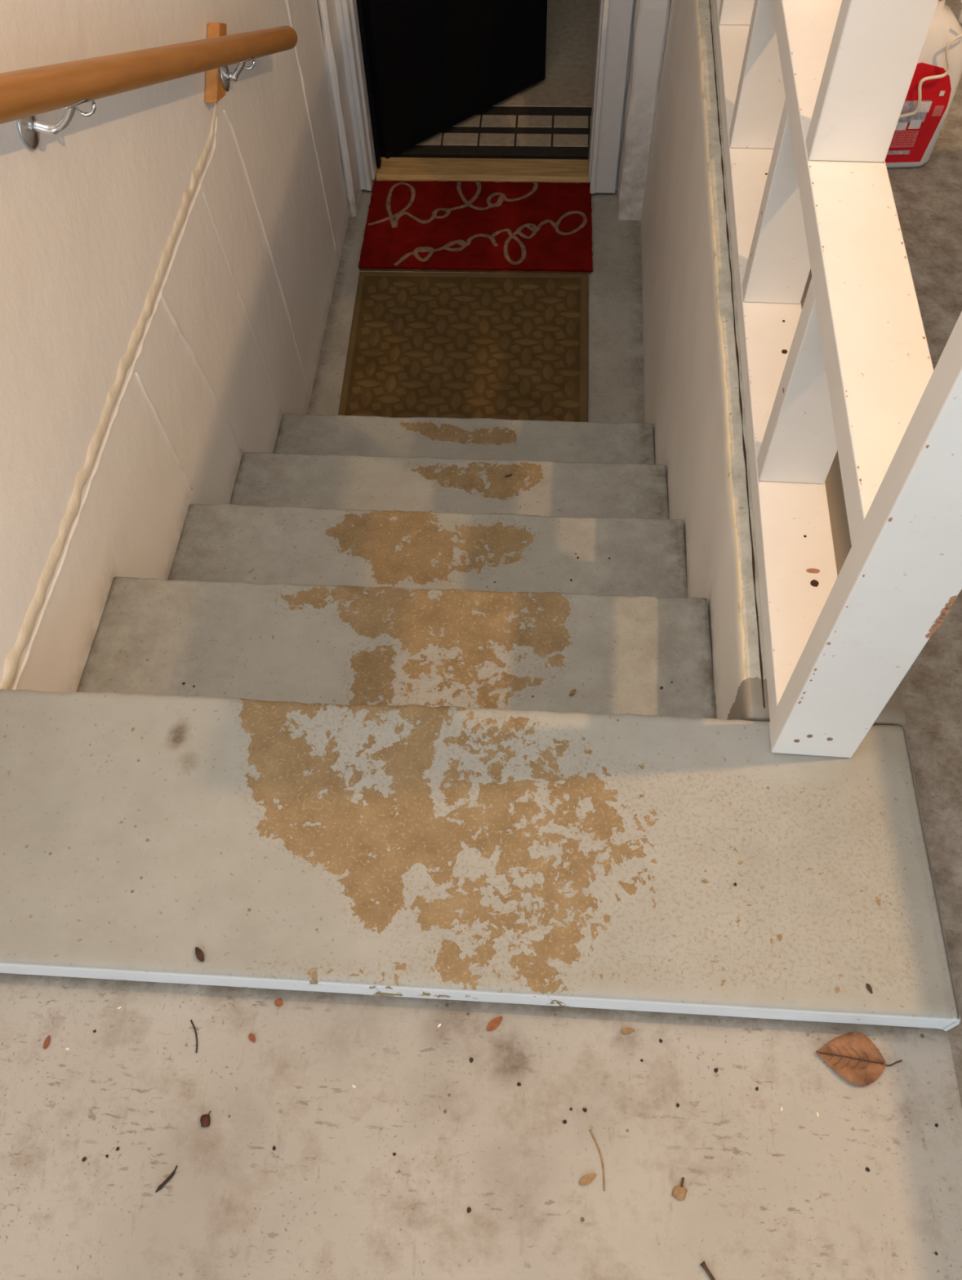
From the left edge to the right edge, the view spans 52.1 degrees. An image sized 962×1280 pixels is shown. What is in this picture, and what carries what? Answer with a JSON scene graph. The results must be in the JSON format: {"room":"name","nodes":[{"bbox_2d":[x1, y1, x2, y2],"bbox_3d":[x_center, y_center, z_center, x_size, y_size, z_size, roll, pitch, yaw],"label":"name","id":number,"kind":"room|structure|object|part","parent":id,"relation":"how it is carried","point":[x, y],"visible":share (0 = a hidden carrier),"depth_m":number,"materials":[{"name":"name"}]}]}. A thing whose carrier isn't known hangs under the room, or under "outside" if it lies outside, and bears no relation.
{"room":"basement stairwell","nodes":[
{"label":"basement stairwell","id":0,"kind":"room"},
{"bbox_2d":[0,0,349,692],"bbox_3d":[-0.720,0.090,0.324,0.164,3.330,5.960,2,57,3],"label":"wall","id":1,"kind":"structure","parent":0,"point":[170,257],"depth_m":1.59,"materials":[{"name":"white paint"}]},
{"bbox_2d":[0,25,297,150],"bbox_3d":[-0.522,-0.677,1.196,0.090,0.951,2.132,2,57,3],"label":"handrail","id":2,"kind":"object","parent":1,"relation":"attached to","point":[25,94],"visible":1,"depth_m":1.27,"materials":[{"name":"brown wood"}]},
{"bbox_3d":[-0.527,-0.648,1.219,0.065,0.044,0.013,-3,57,0],"label":"arm","id":3,"kind":"part","parent":2,"relation":"part of","materials":[{"name":"silver metal"}]},
{"bbox_3d":[-0.463,-1.085,1.869,0.043,0.044,0.013,-9,57,-4],"label":"arm","id":4,"kind":"part","parent":2,"relation":"part of","materials":[{"name":"silver metal"}]},
{"bbox_2d":[204,22,226,102],"bbox_3d":[-0.502,-1.092,1.861,0.023,0.101,0.166,2,57,3],"label":"wood block","id":5,"kind":"object","parent":1,"relation":"attached to","point":[215,91],"visible":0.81,"depth_m":1.84,"materials":[{"name":"brown wood"}]},
{"bbox_2d":[334,0,633,193],"bbox_3d":[0.004,-2.345,2.572,0.865,2.105,0.722,2,57,3],"label":"door","id":6,"kind":"structure","parent":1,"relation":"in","point":[415,70],"depth_m":3.23,"materials":[{"name":"white paint"}]},
{"bbox_3d":[-0.419,-2.056,2.440,0.058,2.015,0.042,2,57,3],"label":"casing","id":7,"kind":"part","parent":6,"relation":"part of","materials":[{"name":"white paint"}]},
{"bbox_3d":[0.374,-2.025,2.396,0.083,2.015,0.042,2,57,3],"label":"casing","id":8,"kind":"part","parent":6,"relation":"part of","materials":[{"name":"white paint"}]},
{"bbox_2d":[306,168,644,422],"bbox_3d":[0.019,-1.046,2.987,0.960,0.001,1.405,2,57,3],"label":"floor","id":9,"kind":"structure","parent":0,"point":[615,391],"depth_m":2.92,"materials":[{"name":"grey concrete"}]},
{"bbox_2d":[75,413,715,718],"bbox_3d":[-0.080,-0.147,1.977,0.926,0.723,1.220,2,57,3],"label":"stairs","id":10,"kind":"structure","parent":9,"relation":"on","point":[357,561],"depth_m":1.73,"materials":[{"name":"grey concrete"}]},
{"bbox_2d":[568,688,575,696],"bbox_3d":[0.130,0.074,1.395,0.005,0.005,0.014,37,65,23],"label":"fallen leaf","id":11,"kind":"object","parent":10,"relation":"on","point":[572,691],"visible":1,"depth_m":1.40,"materials":[{"name":"brown plant"}]},
{"bbox_2d":[338,271,588,422],"bbox_3d":[-0.045,-0.799,2.823,0.716,0.010,0.804,2,57,3],"label":"doormat","id":12,"kind":"object","parent":9,"relation":"on","point":[503,346],"visible":0.8,"depth_m":2.85,"materials":[{"name":"fabric"}]},
{"bbox_2d":[358,180,592,274],"bbox_3d":[-0.008,-1.336,3.165,0.734,0.016,0.467,2,57,3],"label":"doormat","id":13,"kind":"object","parent":9,"relation":"on","point":[414,226],"visible":1,"depth_m":3.15,"materials":[{"name":"red fabric"}]},
{"bbox_2d":[0,0,961,1279],"bbox_3d":[1.435,0.120,1.174,4.060,0.001,7.100,2,57,3],"label":"floor","id":14,"kind":"structure","parent":0,"point":[771,1193],"depth_m":0.98,"materials":[{"name":"concrete"}]},
{"bbox_2d":[43,1035,49,1048],"bbox_3d":[-0.456,0.423,1.035,0.006,0.002,0.014,6,58,5],"label":"fallen leaf","id":15,"kind":"object","parent":14,"relation":"on","point":[46,1042],"visible":1,"depth_m":1.03,"materials":[{"name":"orange plant"}]},
{"bbox_2d":[155,1165,177,1192],"bbox_3d":[-0.307,0.528,0.963,0.004,0.004,0.029,33,64,21],"label":"twig","id":16,"kind":"object","parent":14,"relation":"on","point":[172,1174],"visible":1,"depth_m":0.96,"materials":[{"name":"brown wood"}]},
{"bbox_2d":[190,1019,197,1053],"bbox_3d":[-0.301,0.416,1.035,0.004,0.002,0.035,-16,58,-9],"label":"twig","id":17,"kind":"object","parent":14,"relation":"on","point":[191,1021],"visible":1,"depth_m":1.03,"materials":[{"name":"brown wood"}]},
{"bbox_2d":[200,1110,210,1127],"bbox_3d":[-0.277,0.482,0.990,0.010,0.008,0.015,2,57,3],"label":"berry","id":18,"kind":"object","parent":14,"relation":"on","point":[205,1121],"visible":1,"depth_m":0.99,"materials":[{"name":"brown plant"}]},
{"bbox_2d":[248,1033,255,1042],"bbox_3d":[-0.240,0.417,1.032,0.006,0.003,0.011,-36,63,-20],"label":"fallen leaf","id":19,"kind":"object","parent":14,"relation":"on","point":[251,1037],"visible":1,"depth_m":1.03,"materials":[{"name":"orange plant"}]},
{"bbox_2d":[274,998,282,1006],"bbox_3d":[-0.216,0.387,1.051,0.008,0.002,0.008,-24,60,-13],"label":"fallen leaf","id":20,"kind":"object","parent":14,"relation":"on","point":[278,1002],"visible":1,"depth_m":1.05,"materials":[{"name":"orange plant"}]},
{"bbox_2d":[0,688,960,1031],"bbox_3d":[-0.054,0.263,1.172,1.100,0.180,0.335,2,57,3],"label":"concrete slab","id":21,"kind":"object","parent":14,"relation":"on","point":[503,855],"visible":0.98,"depth_m":1.08,"materials":[{"name":"grey concrete"}]},
{"bbox_2d":[195,946,204,961],"bbox_3d":[-0.294,0.328,1.028,0.008,0.005,0.018,-29,61,-16],"label":"fallen leaf","id":22,"kind":"object","parent":21,"relation":"on","point":[199,954],"visible":1,"depth_m":1.03,"materials":[{"name":"brown plant"}]},
{"bbox_2d":[866,982,872,993],"bbox_3d":[0.392,0.352,0.993,0.004,0.003,0.011,-16,58,-8],"label":"fallen leaf","id":23,"kind":"object","parent":21,"relation":"on","point":[868,986],"visible":1,"depth_m":0.99,"materials":[{"name":"brown plant"}]},
{"bbox_2d":[486,1016,502,1031],"bbox_3d":[0.015,0.403,1.034,0.021,0.002,0.009,-35,63,-19],"label":"fallen leaf","id":24,"kind":"object","parent":14,"relation":"on","point":[493,1024],"visible":1,"depth_m":1.03,"materials":[{"name":"orange plant"}]},
{"bbox_2d":[578,1173,596,1185],"bbox_3d":[0.104,0.522,0.954,0.019,0.002,0.008,-22,59,-12],"label":"fallen leaf","id":25,"kind":"object","parent":14,"relation":"on","point":[585,1180],"visible":1,"depth_m":0.95,"materials":[{"name":"plant"}]},
{"bbox_2d":[589,1128,604,1191],"bbox_3d":[0.116,0.508,0.964,0.006,0.002,0.055,-10,57,-5],"label":"stem","id":26,"kind":"object","parent":14,"relation":"on","point":[590,1131],"visible":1,"depth_m":0.96,"materials":[{"name":"beige plant"}]},
{"bbox_2d":[620,1027,635,1033],"bbox_3d":[0.153,0.407,1.026,0.015,0.002,0.006,-3,57,0],"label":"fallen leaf","id":27,"kind":"object","parent":14,"relation":"on","point":[625,1030],"visible":1,"depth_m":1.03,"materials":[{"name":"plant"}]},
{"bbox_2d":[671,1177,687,1200],"bbox_3d":[0.192,0.528,0.947,0.013,0.005,0.020,19,60,14],"label":"seed pod","id":28,"kind":"object","parent":14,"relation":"on","point":[679,1192],"visible":1,"depth_m":0.94,"materials":[{"name":"beige plant"}]},
{"bbox_2d":[699,1261,715,1279],"bbox_3d":[0.216,0.597,0.900,0.009,0.006,0.052,-18,58,-10],"label":"twig","id":29,"kind":"object","parent":14,"relation":"on","point":[702,1264],"visible":1,"depth_m":0.91,"materials":[{"name":"brown plant"}]},
{"bbox_2d":[815,1031,902,1086],"bbox_3d":[0.385,0.424,1.005,0.071,0.009,0.054,-27,60,-15],"label":"fallen leaf","id":30,"kind":"object","parent":14,"relation":"on","point":[853,1055],"visible":1,"depth_m":1.00,"materials":[{"name":"orange plant"}]},
{"bbox_3d":[0.418,0.431,1.002,0.023,0.002,0.005,-6,57,-2],"label":"stem","id":31,"kind":"part","parent":30,"relation":"part of","materials":[{"name":"brown plant"}]},
{"bbox_2d":[884,0,961,168],"bbox_3d":[0.750,-1.013,1.722,0.170,0.344,0.113,-1,57,1],"label":"jug","id":32,"kind":"object","parent":14,"relation":"on","point":[914,138],"visible":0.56,"depth_m":1.72,"materials":[{"name":"white plastic"}]},
{"bbox_3d":[0.745,-0.894,1.805,0.082,0.007,0.001,-1,57,1],"label":"text panel","id":33,"kind":"part","parent":32,"relation":"part of","materials":[{"name":"white paper"}]},
{"bbox_3d":[0.733,-0.920,1.764,0.060,0.014,0.002,-1,57,1],"label":"text panel","id":34,"kind":"part","parent":32,"relation":"part of","materials":[{"name":"white paper"}]},
{"bbox_2d":[889,132,915,145],"bbox_3d":[0.746,-0.907,1.782,0.076,0.024,0.001,-1,57,1],"label":"print","id":35,"kind":"object","parent":32,"relation":"on","point":[894,132],"depth_m":1.78},
{"bbox_3d":[0.746,-0.907,1.784,0.085,0.030,0.002,-1,57,1],"label":"text panel","id":36,"kind":"part","parent":32,"relation":"part of","materials":[{"name":"red paper"}]},
{"bbox_3d":[0.746,-0.935,1.742,0.088,0.038,0.001,-1,57,1],"label":"text panel","id":37,"kind":"part","parent":32,"relation":"part of","materials":[{"name":"grey paper"}]},
{"bbox_3d":[0.776,-0.923,1.760,0.020,0.016,0.002,-1,57,1],"label":"text panel","id":38,"kind":"part","parent":32,"relation":"part of","materials":[{"name":"white paper"}]},
{"bbox_3d":[0.781,-0.940,1.734,0.022,0.018,0.002,-1,57,1],"label":"text panel","id":39,"kind":"part","parent":32,"relation":"part of","materials":[{"name":"white paper"}]},
{"bbox_2d":[898,33,961,118],"bbox_3d":[0.759,-0.988,1.673,0.125,0.181,0.050,2,57,3],"label":"hose","id":40,"kind":"object","parent":32,"relation":"hanging from","point":[946,51],"visible":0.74,"depth_m":1.68,"materials":[{"name":"beige plastic"}]},
{"bbox_3d":[0.808,-0.936,1.740,0.016,0.018,0.002,-1,57,1],"label":"text panel","id":41,"kind":"part","parent":32,"relation":"part of","materials":[{"name":"paper"}]},
{"bbox_3d":[0.803,-0.952,1.714,0.008,0.008,0.002,-1,57,1],"label":"text panel","id":42,"kind":"part","parent":32,"relation":"part of","materials":[{"name":"white paper"}]},
{"bbox_3d":[0.767,-1.078,1.624,0.119,0.110,0.018,-1,57,1],"label":"handle","id":43,"kind":"part","parent":32,"relation":"part of","materials":[{"name":"white plastic"}]},
{"bbox_2d":[380,154,588,159],"bbox_3d":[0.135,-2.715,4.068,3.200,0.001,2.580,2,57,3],"label":"threshold","id":44,"kind":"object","parent":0,"point":[397,155],"depth_m":3.39,"materials":[{"name":"metal"}]},
{"bbox_2d":[398,0,599,156],"bbox_3d":[0.098,-2.233,3.752,1.500,0.010,1.335,2,57,3],"label":"floor","id":45,"kind":"structure","parent":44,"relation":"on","point":[551,117],"depth_m":3.53,"materials":[{"name":"grey concrete"}]},
{"bbox_2d":[615,0,635,190],"bbox_3d":[0.605,-2.423,1.916,0.398,3.350,0.135,2,57,3],"label":"wall","id":46,"kind":"structure","parent":0,"point":[632,21],"depth_m":2.97,"materials":[{"name":"white paint"}]},
{"bbox_2d":[640,0,906,727],"bbox_3d":[0.519,-0.669,2.203,0.205,0.932,2.423,3,57,4],"label":"wall","id":47,"kind":"structure","parent":0,"point":[693,394],"depth_m":1.75,"materials":[{"name":"beige paint"}]},
{"bbox_2d":[617,0,670,220],"bbox_3d":[0.443,-2.316,1.826,0.092,3.306,0.164,2,57,3],"label":"trim","id":48,"kind":"structure","parent":47,"relation":"attached to","point":[651,17],"depth_m":2.86,"materials":[{"name":"white paint"}]},
{"bbox_2d":[711,0,961,757],"bbox_3d":[0.476,-1.092,1.447,0.093,0.799,2.409,3,57,4],"label":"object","id":49,"kind":"object","parent":47,"relation":"on","point":[813,93],"visible":1,"depth_m":1.08,"materials":[{"name":"white paint"}]},
{"bbox_2d":[711,0,837,720],"bbox_3d":[0.487,-0.903,1.777,0.089,0.038,2.368,3,57,4],"label":"shelf","id":50,"kind":"object","parent":49,"relation":"attached to","point":[796,563],"depth_m":1.34,"materials":[{"name":"white paint"}]},
{"bbox_2d":[771,0,933,546],"bbox_3d":[0.478,-1.083,1.499,0.089,0.039,2.368,3,57,4],"label":"shelf","id":51,"kind":"object","parent":49,"relation":"attached to","point":[878,365],"depth_m":1.02,"materials":[{"name":"white paint"}]},
{"bbox_3d":[0.372,-0.100,0.810,0.091,0.799,0.040,3,57,4],"label":"post","id":52,"kind":"part","parent":49,"relation":"part of","materials":[{"name":"white paint"}]},
{"bbox_3d":[-0.537,-2.467,1.980,0.154,3.350,0.135,2,57,3],"label":"wall","id":53,"kind":"structure","parent":0,"visible":0},
{"bbox_2d":[317,0,361,216],"bbox_3d":[-0.455,-2.349,1.875,0.028,3.306,0.167,2,57,3],"label":"trim","id":54,"kind":"structure","parent":53,"relation":"attached to","point":[331,37],"depth_m":2.94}
]}

